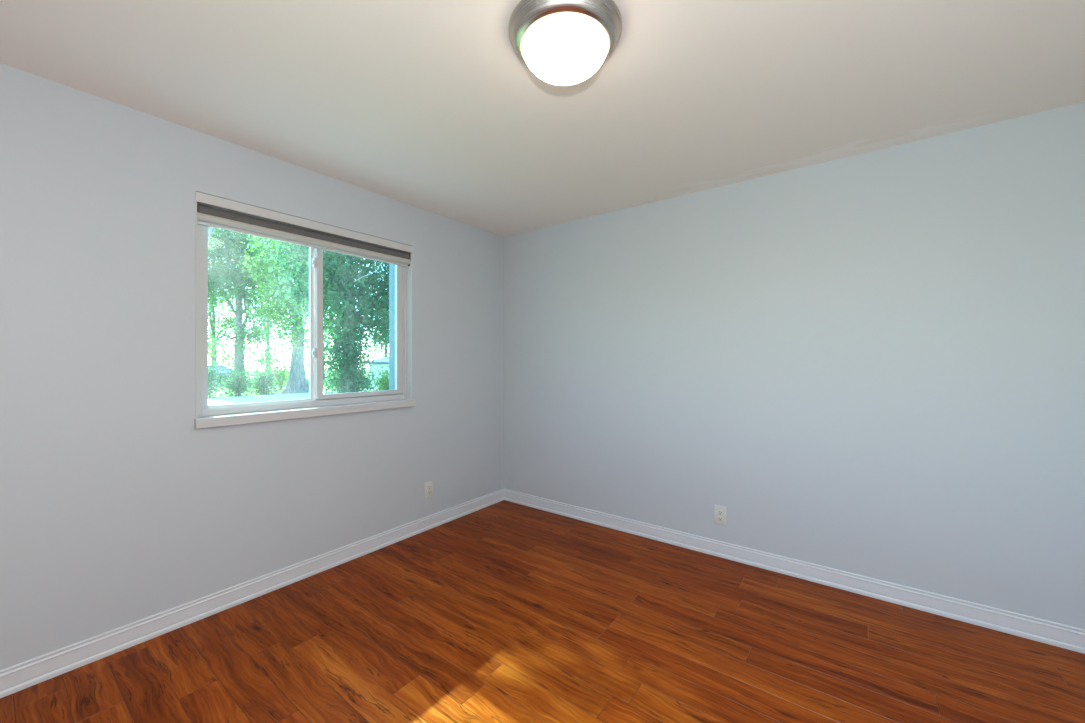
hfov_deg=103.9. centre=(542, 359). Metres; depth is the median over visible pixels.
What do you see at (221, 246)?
tree
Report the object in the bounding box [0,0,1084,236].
ceiling
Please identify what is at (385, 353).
tree
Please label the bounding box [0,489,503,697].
baseboard
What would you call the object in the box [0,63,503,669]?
wall
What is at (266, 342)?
tree
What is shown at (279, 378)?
shrub
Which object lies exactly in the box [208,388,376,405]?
street
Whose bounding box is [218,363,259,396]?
shrub
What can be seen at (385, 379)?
shrub
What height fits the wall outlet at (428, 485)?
0.123 m
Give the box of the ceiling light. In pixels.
[508,0,621,85]
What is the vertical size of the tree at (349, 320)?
8.356 m
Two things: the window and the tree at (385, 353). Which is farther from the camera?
the tree at (385, 353)
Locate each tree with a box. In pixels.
[208,226,213,242]
[208,228,283,389]
[208,261,253,368]
[232,235,345,393]
[243,260,307,371]
[250,239,388,393]
[285,273,343,378]
[367,302,388,357]
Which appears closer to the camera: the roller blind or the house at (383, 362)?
the roller blind
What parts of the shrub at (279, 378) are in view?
stem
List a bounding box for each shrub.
[208,357,228,397]
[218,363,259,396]
[244,367,281,394]
[261,356,289,389]
[363,366,388,390]
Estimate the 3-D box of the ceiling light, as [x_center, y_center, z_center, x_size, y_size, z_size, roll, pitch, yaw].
[0.078,-1.068,1.474,0.391,0.149,0.391,0,0,37]
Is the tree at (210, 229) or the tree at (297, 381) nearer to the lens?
the tree at (210, 229)
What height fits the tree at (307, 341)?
12.945 m
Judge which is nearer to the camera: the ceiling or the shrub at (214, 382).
the ceiling
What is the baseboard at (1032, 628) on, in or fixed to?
attached to the wall at (874, 361)
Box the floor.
[0,500,1084,722]
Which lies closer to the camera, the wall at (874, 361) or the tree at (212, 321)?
the wall at (874, 361)
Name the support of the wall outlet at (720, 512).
attached to the wall at (874, 361)
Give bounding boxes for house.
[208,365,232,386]
[366,356,388,386]
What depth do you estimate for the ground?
29.56 m
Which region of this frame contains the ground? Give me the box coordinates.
[208,369,377,397]
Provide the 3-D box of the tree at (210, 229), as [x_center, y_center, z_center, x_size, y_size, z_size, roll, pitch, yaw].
[-5.938,-2.789,8.505,4.108,9.574,4.938,0,0,37]
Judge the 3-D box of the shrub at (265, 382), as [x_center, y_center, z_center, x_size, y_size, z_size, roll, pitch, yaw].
[-16.030,1.381,24.442,1.804,1.894,1.963,0,0,-12]
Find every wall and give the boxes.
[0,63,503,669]
[504,102,1084,629]
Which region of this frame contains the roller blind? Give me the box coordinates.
[197,204,410,266]
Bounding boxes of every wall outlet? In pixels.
[425,480,432,498]
[714,505,726,525]
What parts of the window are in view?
sash, sill, sash, trim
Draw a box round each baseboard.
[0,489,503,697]
[504,489,1084,653]
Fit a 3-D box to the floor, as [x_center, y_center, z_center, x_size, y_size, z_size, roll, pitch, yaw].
[0.050,1.357,1.359,4.090,0.120,3.990,0,0,37]
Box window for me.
[194,192,414,428]
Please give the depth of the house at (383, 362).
31.34 m
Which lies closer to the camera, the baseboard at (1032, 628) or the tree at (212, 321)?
the baseboard at (1032, 628)

